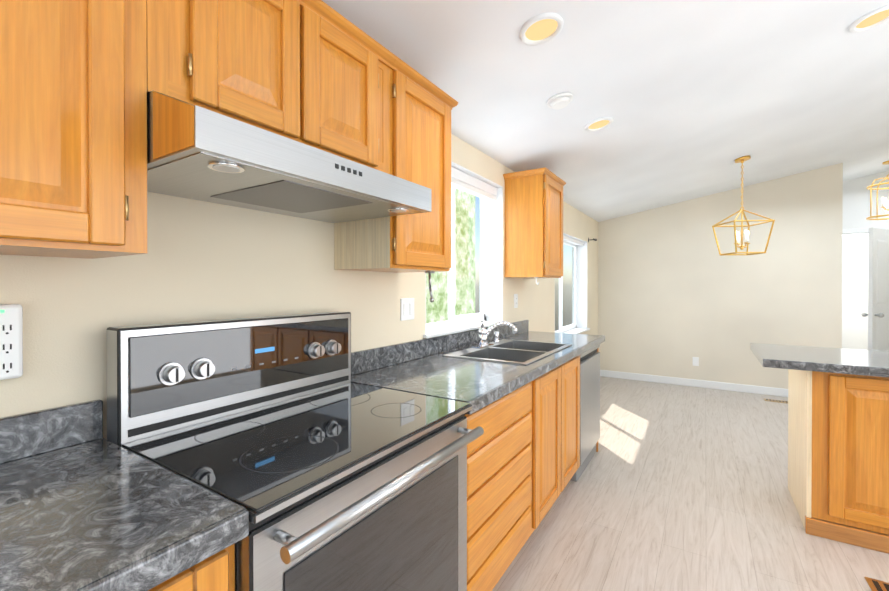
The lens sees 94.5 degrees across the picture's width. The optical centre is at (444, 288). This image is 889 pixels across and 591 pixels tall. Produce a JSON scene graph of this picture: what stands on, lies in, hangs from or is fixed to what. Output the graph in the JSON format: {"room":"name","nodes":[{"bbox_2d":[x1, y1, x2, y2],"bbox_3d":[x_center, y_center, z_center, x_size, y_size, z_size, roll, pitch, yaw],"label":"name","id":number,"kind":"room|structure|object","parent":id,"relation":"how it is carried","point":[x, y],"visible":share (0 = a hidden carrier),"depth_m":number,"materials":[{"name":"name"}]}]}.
{"room":"kitchen","nodes":[
{"label":"kitchen","id":0,"kind":"room"},
{"bbox_2d":[0,134,597,439],"bbox_3d":[-0.078,-0.356,2.531,0.200,3.300,8.620,0,0,32],"label":"wall","id":1,"kind":"structure","parent":0,"point":[202,261],"depth_m":1.29,"materials":[{"name":"paint"}]},
{"bbox_2d":[0,304,22,379],"bbox_3d":[-0.980,0.116,0.891,0.035,0.165,0.090,0,0,32],"label":"power strip","id":2,"kind":"object","parent":1,"relation":"attached to","point":[11,341],"visible":0.98,"depth_m":0.90,"materials":[{"name":"white plastic"}]},
{"bbox_2d":[0,0,146,258],"bbox_3d":[-0.904,-0.474,0.734,0.326,0.798,0.535,0,0,32],"label":"upper cabinet","id":3,"kind":"object","parent":1,"relation":"attached to","point":[73,128],"visible":1,"depth_m":0.76,"materials":[{"name":"brown wood"}]},
{"bbox_2d":[146,0,395,173],"bbox_3d":[-0.540,-0.652,1.299,0.336,0.447,0.807,0,0,32],"label":"upper cabinet","id":4,"kind":"object","parent":1,"relation":"attached to","point":[314,73],"visible":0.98,"depth_m":1.15,"materials":[{"name":"brown wood"}]},
{"bbox_2d":[147,90,430,222],"bbox_3d":[-0.471,-0.346,1.255,0.500,0.160,0.802,0,0,32],"label":"range hood","id":5,"kind":"object","parent":4,"relation":"attached to","point":[195,152],"visible":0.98,"depth_m":1.01,"materials":[{"name":"metal"}]},
{"bbox_2d":[334,56,458,272],"bbox_3d":[-0.199,-0.480,1.836,0.336,0.797,0.462,0,0,32],"label":"upper cabinet","id":6,"kind":"object","parent":1,"relation":"attached to","point":[421,107],"visible":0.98,"depth_m":1.69,"materials":[{"name":"brown wood"}]},
{"bbox_2d":[425,271,434,301],"bbox_3d":[-0.069,-0.008,1.948,0.033,0.146,0.041,0,0,32],"label":"hook","id":7,"kind":"object","parent":6,"relation":"attached to","point":[430,289],"visible":1,"depth_m":1.95,"materials":[{"name":"metal"}]},
{"bbox_2d":[400,298,413,320],"bbox_3d":[-0.193,0.107,2.156,0.009,0.115,0.115,0,0,32],"label":"light switch","id":8,"kind":"object","parent":1,"relation":"attached to","point":[406,308],"visible":1,"depth_m":2.15,"materials":[{"name":"white plastic"}]},
{"bbox_2d":[423,161,507,338],"bbox_3d":[0.102,-0.258,2.785,0.228,1.059,1.100,0,0,32],"label":"kitchen window","id":9,"kind":"structure","parent":1,"relation":"in","point":[488,193],"depth_m":3.13,"materials":[{"name":"white"}]},
{"bbox_2d":[514,294,517,307],"bbox_3d":[0.589,0.100,3.389,0.008,0.115,0.070,0,0,32],"label":"outlet","id":10,"kind":"object","parent":1,"relation":"attached to","point":[515,300],"visible":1,"depth_m":3.38,"materials":[{"name":"white plastic"}]},
{"bbox_2d":[503,167,565,277],"bbox_3d":[0.736,-0.489,3.311,0.336,0.797,0.530,0,0,32],"label":"upper cabinet","id":11,"kind":"object","parent":1,"relation":"attached to","point":[533,223],"visible":1,"depth_m":3.13,"materials":[{"name":"brown wood"}]},
{"bbox_2d":[555,233,589,333],"bbox_3d":[1.451,-0.035,4.914,0.228,1.169,1.460,0,0,32],"label":"dining room window","id":12,"kind":"structure","parent":1,"relation":"in","point":[578,325],"depth_m":5.48,"materials":[{"name":"white"}]},
{"bbox_2d":[322,0,888,221],"bbox_3d":[2.514,-1.369,2.551,4.650,0.910,11.600,0,0,32],"label":"ceiling","id":13,"kind":"structure","parent":0,"point":[694,99],"depth_m":2.34,"materials":[{"name":"paint"}]},
{"bbox_2d":[519,12,563,45],"bbox_3d":[0.401,-1.073,1.702,0.178,0.050,0.180,0,0,32],"label":"recessed light","id":14,"kind":"object","parent":13,"relation":"in","point":[542,28],"visible":1,"depth_m":1.70,"materials":[{"name":"white"}]},
{"bbox_2d":[547,92,572,109],"bbox_3d":[0.646,-1.047,2.304,0.144,0.053,0.144,0,0,32],"label":"smoke detector","id":15,"kind":"object","parent":13,"relation":"attached to","point":[560,100],"visible":0.98,"depth_m":2.27,"materials":[{"name":"white plastic"}]},
{"bbox_2d":[584,117,612,131],"bbox_3d":[1.009,-1.077,2.690,0.178,0.050,0.180,0,0,32],"label":"recessed light","id":16,"kind":"object","parent":13,"relation":"in","point":[599,124],"visible":0.92,"depth_m":2.69,"materials":[{"name":"white"}]},
{"bbox_2d":[712,155,774,255],"bbox_3d":[2.822,-0.787,3.899,0.355,0.923,0.357,0,0,4],"label":"pendant lantern","id":17,"kind":"object","parent":13,"relation":"hanging from","point":[741,160],"visible":1,"depth_m":3.89,"materials":[{"name":"gold metal"}]},
{"bbox_2d":[849,5,888,32],"bbox_3d":[2.050,-1.288,1.958,0.178,0.050,0.180,0,0,32],"label":"recessed light","id":18,"kind":"object","parent":13,"relation":"in","point":[874,18],"visible":0.98,"depth_m":1.97,"materials":[{"name":"white"}]},
{"bbox_2d":[866,161,888,219],"bbox_3d":[5.251,-1.176,4.843,0.400,0.671,0.400,0,0,32],"label":"pendant lantern","id":19,"kind":"object","parent":13,"relation":"hanging from","point":[870,188],"visible":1,"depth_m":4.88,"materials":[{"name":"gold metal"}]},
{"bbox_2d":[492,376,888,590],"bbox_3d":[2.501,1.324,2.575,4.520,0.060,11.440,0,0,32],"label":"floor","id":20,"kind":"structure","parent":0,"point":[674,487],"depth_m":2.37,"materials":[{"name":"beige wood"}]},
{"bbox_2d":[148,543,234,590],"bbox_3d":[-0.758,0.868,0.672,0.610,0.874,0.524,0,0,32],"label":"base cabinet","id":21,"kind":"object","parent":20,"relation":"on","point":[215,572],"visible":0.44,"depth_m":0.67,"materials":[{"name":"brown wood"}]},
{"bbox_2d":[0,320,604,590],"bbox_3d":[-0.295,0.354,1.394,0.654,0.143,4.820,0,0,32],"label":"countertop","id":22,"kind":"structure","parent":21,"relation":"on","point":[85,505],"depth_m":0.78,"materials":[{"name":"stone"}]},
{"bbox_2d":[472,319,517,348],"bbox_3d":[0.336,0.277,2.627,0.212,0.179,0.320,0,0,32],"label":"faucet","id":23,"kind":"object","parent":22,"relation":"on","point":[483,332],"visible":1,"depth_m":2.61,"materials":[{"name":"silver metal"}]},
{"bbox_2d":[442,339,571,364],"bbox_3d":[0.416,0.468,2.507,0.495,0.200,0.820,0,0,32],"label":"sink","id":24,"kind":"object","parent":22,"relation":"in","point":[520,352],"visible":0.29,"depth_m":2.51,"materials":[{"name":"metal"}]},
{"bbox_2d":[106,312,483,590],"bbox_3d":[-0.361,0.700,1.201,0.692,1.205,0.790,0,0,32],"label":"range","id":25,"kind":"object","parent":20,"relation":"on","point":[305,452],"visible":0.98,"depth_m":1.08,"materials":[{"name":"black metal"}]},
{"bbox_2d":[465,382,531,590],"bbox_3d":[-0.009,0.861,1.853,0.610,0.874,0.682,0,0,32],"label":"base cabinet","id":26,"kind":"object","parent":20,"relation":"on","point":[499,492],"visible":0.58,"depth_m":1.64,"materials":[{"name":"brown wood"}]},
{"bbox_2d":[530,356,579,535],"bbox_3d":[0.410,0.858,2.514,0.610,0.874,0.879,0,0,32],"label":"base cabinet","id":27,"kind":"object","parent":20,"relation":"on","point":[555,415],"visible":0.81,"depth_m":2.25,"materials":[{"name":"brown wood"}]},
{"bbox_2d":[570,344,599,481],"bbox_3d":[0.820,0.854,3.134,0.578,0.866,0.594,0,0,32],"label":"dishwasher","id":28,"kind":"object","parent":20,"relation":"on","point":[589,398],"visible":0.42,"depth_m":2.93,"materials":[{"name":"grey metal"}]},
{"bbox_2d":[764,398,787,402],"bbox_3d":[3.816,1.278,4.666,0.300,0.006,0.100,0,0,32],"label":"floor vent","id":29,"kind":"object","parent":20,"relation":"in","point":[779,401],"visible":0.81,"depth_m":4.70,"materials":[{"name":"gold metal"}]},
{"bbox_2d":[788,369,888,553],"bbox_3d":[2.756,0.861,1.984,1.629,0.874,0.600,0,0,32],"label":"kitchen island","id":30,"kind":"object","parent":20,"relation":"on","point":[838,455],"visible":0.85,"depth_m":2.10,"materials":[{"name":"brown wood"}]},
{"bbox_2d":[750,343,888,377],"bbox_3d":[2.657,0.400,2.054,1.765,0.045,0.745,0,0,32],"label":"island countertop","id":31,"kind":"structure","parent":30,"relation":"on","point":[846,361],"depth_m":2.21,"materials":[{"name":"stone"}]},
{"bbox_2d":[864,577,888,590],"bbox_3d":[1.998,1.296,1.698,0.350,0.006,0.140,0,0,32],"label":"floor vent","id":32,"kind":"object","parent":20,"relation":"in","point":[876,585],"visible":1,"depth_m":1.80,"materials":[{"name":"brown wood"}]},
{"bbox_2d":[598,163,842,388],"bbox_3d":[3.389,-0.372,5.365,2.620,3.300,0.120,0,0,32],"label":"wall","id":33,"kind":"structure","parent":0,"point":[677,292],"depth_m":5.20,"materials":[{"name":"paint"}]},
{"bbox_2d":[600,370,787,396],"bbox_3d":[3.365,1.231,5.309,2.619,0.095,0.015,0,0,32],"label":"baseboard","id":34,"kind":"structure","parent":33,"relation":"attached to","point":[773,391],"depth_m":5.33,"materials":[{"name":"white wood"}]},
{"bbox_2d":[693,357,698,365],"bbox_3d":[3.278,0.948,5.366,0.070,0.114,0.008,0,0,32],"label":"electrical outlet","id":35,"kind":"object","parent":33,"relation":"attached to","point":[695,361],"visible":1,"depth_m":5.36,"materials":[{"name":"white plastic"}]},
{"bbox_2d":[842,233,868,349],"bbox_3d":[6.571,-0.380,6.686,1.820,3.300,0.120,0,0,32],"label":"door","id":36,"kind":"structure","parent":0,"point":[854,288],"depth_m":6.60,"materials":[{"name":"paint"}]},
{"bbox_2d":[842,171,888,233],"bbox_3d":[5.896,-0.372,5.397,1.820,3.300,0.120,0,0,32],"label":"wall","id":37,"kind":"structure","parent":0,"point":[856,201],"depth_m":5.51,"materials":[{"name":"paint"}]},
{"bbox_2d":[842,227,888,233],"bbox_3d":[5.555,0.232,5.535,0.820,2.090,0.017,0,0,32],"label":"door frame","id":38,"kind":"structure","parent":37,"relation":"attached to","point":[858,230],"depth_m":5.51,"materials":[{"name":"white wood"}]},
{"bbox_2d":[861,228,888,350],"bbox_3d":[5.495,0.262,5.189,0.433,2.018,0.619,0,0,32],"label":"hall door","id":39,"kind":"structure","parent":37,"relation":"in","point":[878,292],"depth_m":5.07,"materials":[{"name":"white wood"}]},
{"label":"outside","id":40,"kind":"structure","parent":0,"visible":0},
{"bbox_2d":[426,188,474,322],"bbox_3d":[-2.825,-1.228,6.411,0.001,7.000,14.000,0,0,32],"label":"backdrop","id":41,"kind":"structure","parent":40,"point":[469,288],"depth_m":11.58,"materials":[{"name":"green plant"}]}
]}

